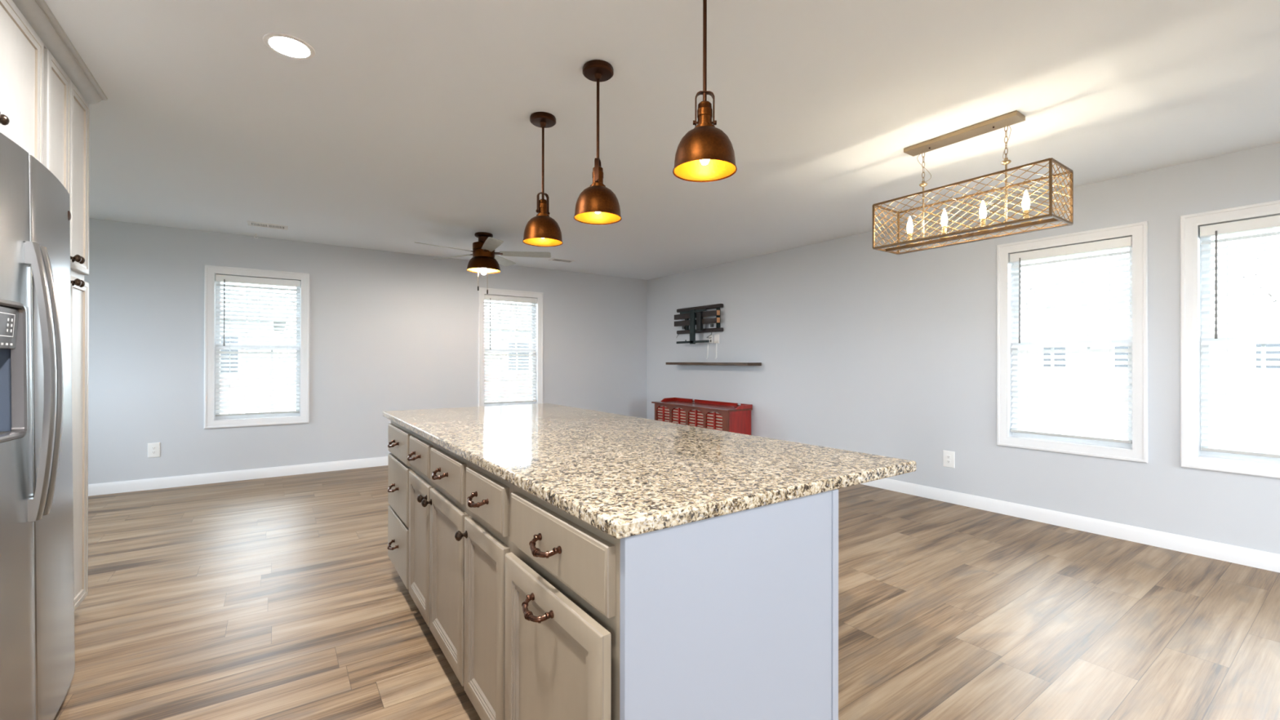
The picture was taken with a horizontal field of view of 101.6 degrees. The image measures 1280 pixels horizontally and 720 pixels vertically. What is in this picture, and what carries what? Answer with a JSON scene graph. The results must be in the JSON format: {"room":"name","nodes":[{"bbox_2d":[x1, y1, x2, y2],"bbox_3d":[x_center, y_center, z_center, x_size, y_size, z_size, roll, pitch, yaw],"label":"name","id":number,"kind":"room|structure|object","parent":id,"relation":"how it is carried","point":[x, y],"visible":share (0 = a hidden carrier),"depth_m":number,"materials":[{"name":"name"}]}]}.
{"room":"kitchen","nodes":[
{"label":"kitchen","id":0,"kind":"room"},
{"bbox_2d":[84,217,647,484],"bbox_3d":[-3.240,-0.023,5.927,8.372,2.480,0.160,0,0,-35],"label":"wall","id":1,"kind":"structure","parent":0,"point":[389,331],"depth_m":5.72,"materials":[{"name":"white paint"}]},
{"bbox_2d":[147,442,159,457],"bbox_3d":[-4.564,0.846,4.902,0.086,0.136,0.010,0,0,-35],"label":"wall outlet","id":2,"kind":"object","parent":1,"relation":"attached to","point":[153,449],"visible":1,"depth_m":4.90,"materials":[{"name":"white plastic"}]},
{"bbox_2d":[88,456,387,496],"bbox_3d":[-3.192,1.166,5.852,8.052,0.102,0.016,0,0,-35],"label":"baseboard","id":3,"kind":"structure","parent":1,"relation":"attached to","point":[97,489],"depth_m":5.21,"materials":[{"name":"white paint"}]},
{"bbox_2d":[204,264,309,428],"bbox_3d":[-3.944,-0.128,5.408,0.869,1.604,0.154,0,0,-35],"label":"window","id":4,"kind":"structure","parent":1,"relation":"in","point":[211,420],"depth_m":5.33,"materials":[{"name":"white paint"}]},
{"bbox_2d":[215,274,300,416],"bbox_3d":[-3.926,-0.144,5.383,0.705,1.408,0.082,0,0,-35],"label":"window blind","id":5,"kind":"object","parent":4,"relation":"attached to","point":[219,277],"visible":1,"depth_m":5.37,"materials":[{"name":"white plastic"}]},
{"bbox_2d":[478,287,543,406],"bbox_3d":[-1.729,-0.121,6.949,0.887,1.604,0.154,0,0,-35],"label":"window","id":6,"kind":"structure","parent":1,"relation":"in","point":[482,291],"depth_m":7.01,"materials":[{"name":"white paint"}]},
{"bbox_2d":[484,294,537,404],"bbox_3d":[-1.712,-0.137,6.924,0.723,1.408,0.082,0,0,-35],"label":"window blind","id":7,"kind":"object","parent":6,"relation":"attached to","point":[487,297],"visible":0.97,"depth_m":6.91,"materials":[{"name":"white plastic"}]},
{"bbox_2d":[44,0,1279,279],"bbox_3d":[-0.441,-1.316,1.909,8.372,0.100,9.956,0,0,-35],"label":"ceiling","id":8,"kind":"structure","parent":0,"point":[407,123],"depth_m":2.60,"materials":[{"name":"white paint"}]},
{"bbox_2d":[12,0,107,104],"bbox_3d":[-2.140,-1.243,1.833,0.073,0.052,1.652,0,0,-35],"label":"crown molding","id":9,"kind":"structure","parent":8,"relation":"attached to","point":[37,13],"depth_m":2.07,"materials":[{"name":"paint"}]},
{"bbox_2d":[247,221,288,230],"bbox_3d":[-3.494,-1.261,4.904,0.310,0.009,0.170,0,0,-35],"label":"ceiling vent","id":10,"kind":"object","parent":8,"relation":"in","point":[249,223],"visible":1,"depth_m":4.89,"materials":[{"name":"white plastic"}]},
{"bbox_2d":[262,32,315,59],"bbox_3d":[-1.414,-1.264,2.108,0.176,0.006,0.176,0,0,-35],"label":"recessed light","id":11,"kind":"object","parent":8,"relation":"in","point":[286,45],"visible":1,"depth_m":2.10,"materials":[{"name":"white plastic"}]},
{"bbox_2d":[415,231,551,293],"bbox_3d":[-1.570,-0.957,5.196,1.275,0.608,1.274,0,0,-35],"label":"ceiling fan","id":12,"kind":"object","parent":8,"relation":"hanging from","point":[484,260],"visible":1,"depth_m":5.17,"materials":[{"name":"brown metal"}]},
{"bbox_2d":[522,111,563,246],"bbox_3d":[-0.506,-0.938,2.721,0.207,0.652,0.207,0,0,-43],"label":"pendant lamp","id":13,"kind":"object","parent":8,"relation":"hanging from","point":[541,230],"visible":1,"depth_m":2.69,"materials":[{"name":"brown metal"}]},
{"bbox_2d":[548,257,575,262],"bbox_3d":[-0.981,-1.253,6.580,0.300,0.009,0.160,0,0,-35],"label":"ceiling vent","id":14,"kind":"object","parent":8,"relation":"in","point":[553,259],"visible":1,"depth_m":6.57,"materials":[{"name":"white plastic"}]},
{"bbox_2d":[573,59,621,224],"bbox_3d":[-0.182,-0.939,2.262,0.207,0.652,0.207,0,0,6],"label":"pendant lamp","id":15,"kind":"object","parent":8,"relation":"hanging from","point":[597,204],"visible":1,"depth_m":2.23,"materials":[{"name":"brown metal"}]},
{"bbox_2d":[672,0,737,182],"bbox_3d":[0.211,-0.939,1.697,0.207,0.652,0.207,0,0,0],"label":"pendant lamp","id":16,"kind":"object","parent":8,"relation":"hanging from","point":[705,153],"visible":1,"depth_m":1.68,"materials":[{"name":"brown metal"}]},
{"bbox_2d":[872,110,1073,254],"bbox_3d":[1.812,-0.971,2.929,0.296,0.578,0.907,0,0,-35],"label":"cage chandelier","id":17,"kind":"object","parent":8,"relation":"hanging from","point":[1015,117],"visible":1,"depth_m":2.83,"materials":[{"name":"beige metal"}]},
{"bbox_2d":[53,465,1279,719],"bbox_3d":[-0.445,1.264,1.904,8.372,0.100,9.956,0,0,-35],"label":"floor","id":18,"kind":"structure","parent":0,"point":[282,597],"depth_m":2.48,"materials":[{"name":"brown wood"}]},
{"bbox_2d":[0,132,75,719],"bbox_3d":[-2.162,0.295,1.426,0.823,1.830,0.902,0,0,-35],"label":"refrigerator","id":19,"kind":"object","parent":18,"relation":"on","point":[37,649],"visible":1,"depth_m":1.56,"materials":[{"name":"grey metal"}]},
{"bbox_2d":[28,154,75,719],"bbox_3d":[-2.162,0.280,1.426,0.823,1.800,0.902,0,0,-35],"label":"door","id":20,"kind":"structure","parent":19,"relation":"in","point":[51,649],"depth_m":1.63,"materials":[{"name":"silver metal"}]},
{"bbox_2d":[43,48,89,610],"bbox_3d":[-2.709,-0.029,2.071,0.698,2.478,0.570,0,0,-35],"label":"pantry cabinet","id":21,"kind":"object","parent":18,"relation":"on","point":[66,113],"visible":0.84,"depth_m":2.34,"materials":[{"name":"paint"}]},
{"bbox_2d":[387,420,412,589],"bbox_3d":[-1.011,0.774,2.900,0.716,0.882,0.573,0,0,-35],"label":"base cabinet","id":22,"kind":"object","parent":18,"relation":"on","point":[398,465],"visible":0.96,"depth_m":2.67,"materials":[{"name":"paint"}]},
{"bbox_2d":[407,431,469,686],"bbox_3d":[-0.591,0.773,2.297,0.716,0.882,0.897,0,0,-35],"label":"base cabinet","id":23,"kind":"object","parent":18,"relation":"on","point":[437,509],"visible":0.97,"depth_m":2.03,"materials":[{"name":"paint"}]},
{"bbox_2d":[382,403,916,538],"bbox_3d":[-0.342,0.316,2.311,1.058,0.031,2.573,0,0,-35],"label":"countertop","id":24,"kind":"structure","parent":23,"relation":"on","point":[622,476],"depth_m":1.53,"materials":[{"name":"stone"}]},
{"bbox_2d":[454,462,513,719],"bbox_3d":[-0.221,0.773,1.765,0.716,0.882,0.400,0,0,-35],"label":"base cabinet","id":25,"kind":"object","parent":18,"relation":"on","point":[487,526],"visible":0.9,"depth_m":1.58,"materials":[{"name":"paint"}]},
{"bbox_2d":[504,484,838,719],"bbox_3d":[0.049,0.773,1.365,0.734,0.882,0.564,0,0,-35],"label":"base cabinet","id":26,"kind":"object","parent":18,"relation":"on","point":[735,615],"visible":0.94,"depth_m":1.14,"materials":[{"name":"paint"}]},
{"bbox_2d":[651,397,752,435],"bbox_3d":[0.762,0.883,6.833,0.408,0.686,1.522,0,0,-35],"label":"tool chest","id":27,"kind":"object","parent":18,"relation":"on","point":[732,417],"visible":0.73,"depth_m":6.54,"materials":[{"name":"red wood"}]},
{"bbox_2d":[646,142,1279,554],"bbox_3d":[2.927,-0.016,4.252,0.160,2.480,9.636,0,0,-35],"label":"wall","id":28,"kind":"structure","parent":0,"point":[860,348],"depth_m":4.53,"materials":[{"name":"white paint"}]},
{"bbox_2d":[674,303,723,344],"bbox_3d":[0.739,-0.471,7.105,0.174,0.515,0.966,0,0,-35],"label":"mount","id":29,"kind":"object","parent":28,"relation":"attached to","point":[698,312],"visible":1,"depth_m":6.99,"materials":[{"name":"black metal"}]},
{"bbox_2d":[706,343,708,359],"bbox_3d":[0.906,-0.117,7.004,0.019,0.211,0.031,0,0,-35],"label":"cord cover","id":30,"kind":"object","parent":28,"relation":"attached to","point":[708,344],"visible":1,"depth_m":6.99,"materials":[{"name":"white plastic"}]},
{"bbox_2d":[709,335,712,343],"bbox_3d":[0.944,-0.276,6.956,0.008,0.105,0.070,0,0,-35],"label":"outlet","id":31,"kind":"object","parent":28,"relation":"attached to","point":[710,336],"visible":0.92,"depth_m":6.95,"materials":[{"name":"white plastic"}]},
{"bbox_2d":[666,362,761,365],"bbox_3d":[0.908,0.049,6.814,0.228,0.034,1.575,0,0,-35],"label":"floating shelf","id":32,"kind":"object","parent":28,"relation":"attached to","point":[667,363],"visible":1,"depth_m":6.48,"materials":[{"name":"brown wood"}]},
{"bbox_2d":[715,342,717,359],"bbox_3d":[1.002,-0.117,6.867,0.019,0.211,0.031,0,0,-35],"label":"cord cover","id":33,"kind":"object","parent":28,"relation":"attached to","point":[716,343],"visible":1,"depth_m":6.86,"materials":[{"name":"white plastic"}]},
{"bbox_2d":[714,334,719,343],"bbox_3d":[1.009,-0.276,6.864,0.007,0.115,0.090,0,0,-35],"label":"outlet","id":34,"kind":"object","parent":28,"relation":"attached to","point":[716,336],"visible":1,"depth_m":6.86,"materials":[{"name":"white plastic"}]},
{"bbox_2d":[942,449,955,467],"bbox_3d":[2.656,0.852,4.490,0.010,0.140,0.094,0,0,-35],"label":"wall outlet","id":35,"kind":"object","parent":28,"relation":"attached to","point":[948,457],"visible":1,"depth_m":4.49,"materials":[{"name":"white plastic"}]},
{"bbox_2d":[861,478,1279,573],"bbox_3d":[2.858,1.173,4.193,0.016,0.102,9.620,0,0,-35],"label":"baseboard","id":36,"kind":"structure","parent":28,"relation":"attached to","point":[1260,559],"depth_m":3.65,"materials":[{"name":"white paint"}]},
{"bbox_2d":[996,221,1147,462],"bbox_3d":[3.170,-0.119,3.862,0.154,1.604,0.882,0,0,-35],"label":"window","id":37,"kind":"structure","parent":28,"relation":"in","point":[1137,451],"depth_m":3.79,"materials":[{"name":"white paint"}]},
{"bbox_2d":[1009,236,1132,444],"bbox_3d":[3.144,-0.135,3.845,0.082,1.408,0.718,0,0,-35],"label":"window blind","id":38,"kind":"object","parent":37,"relation":"attached to","point":[1122,242],"visible":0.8,"depth_m":3.82,"materials":[{"name":"white plastic"}]},
{"bbox_2d":[1180,200,1279,478],"bbox_3d":[3.761,-0.120,3.013,0.154,1.604,0.882,0,0,-35],"label":"window","id":39,"kind":"structure","parent":28,"relation":"in","point":[1192,456],"depth_m":3.29,"materials":[{"name":"white paint"}]},
{"bbox_2d":[1200,214,1279,457],"bbox_3d":[3.736,-0.136,2.995,0.082,1.408,0.718,0,0,-35],"label":"window blind","id":40,"kind":"object","parent":39,"relation":"attached to","point":[1273,221],"visible":1,"depth_m":3.15,"materials":[{"name":"white plastic"}]},
{"label":"outside","id":41,"kind":"structure","parent":0,"visible":0},
{"bbox_2d":[220,373,1279,453],"bbox_3d":[-0.364,1.846,18.020,140.000,0.300,150.000,0,0,-35],"label":"building","id":42,"kind":"structure","parent":41,"point":[1211,380],"depth_m":17.68,"materials":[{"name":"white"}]},
{"bbox_2d":[220,282,287,405],"bbox_3d":[-19.197,-1.082,19.536,9.800,5.500,8.800,0,0,-35],"label":"house","id":43,"kind":"structure","parent":42,"relation":"on","point":[228,283],"depth_m":18.56,"materials":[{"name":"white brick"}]},
{"bbox_2d":[484,302,531,395],"bbox_3d":[-5.162,-1.039,29.304,10.800,5.500,8.800,0,0,-35],"label":"house","id":44,"kind":"structure","parent":42,"relation":"on","point":[512,302],"depth_m":23.84,"materials":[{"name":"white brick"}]},
{"bbox_2d":[1019,290,1212,391],"bbox_3d":[26.015,-1.033,30.899,8.800,5.600,9.800,0,0,-35],"label":"house","id":45,"kind":"structure","parent":42,"relation":"on","point":[1057,291],"depth_m":27.84,"materials":[{"name":"grey"}]},
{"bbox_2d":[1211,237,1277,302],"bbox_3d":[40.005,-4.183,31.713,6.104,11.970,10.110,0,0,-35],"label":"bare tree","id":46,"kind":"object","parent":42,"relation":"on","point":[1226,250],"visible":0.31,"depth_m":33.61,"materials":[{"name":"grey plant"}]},
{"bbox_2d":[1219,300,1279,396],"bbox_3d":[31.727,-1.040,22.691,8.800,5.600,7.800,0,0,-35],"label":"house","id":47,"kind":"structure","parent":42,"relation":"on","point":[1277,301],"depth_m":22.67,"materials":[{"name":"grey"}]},
{"bbox_3d":[-1.375,-0.033,-0.616,0.160,2.480,6.560,0,0,-35],"label":"wall","id":48,"kind":"structure","parent":0,"visible":0},
{"bbox_2d":[0,0,44,164],"bbox_3d":[-2.249,-0.967,1.413,0.698,0.603,1.028,0,0,-35],"label":"upper cabinet","id":49,"kind":"object","parent":48,"relation":"attached to","point":[21,49],"visible":0.88,"depth_m":1.82,"materials":[{"name":"paint"}]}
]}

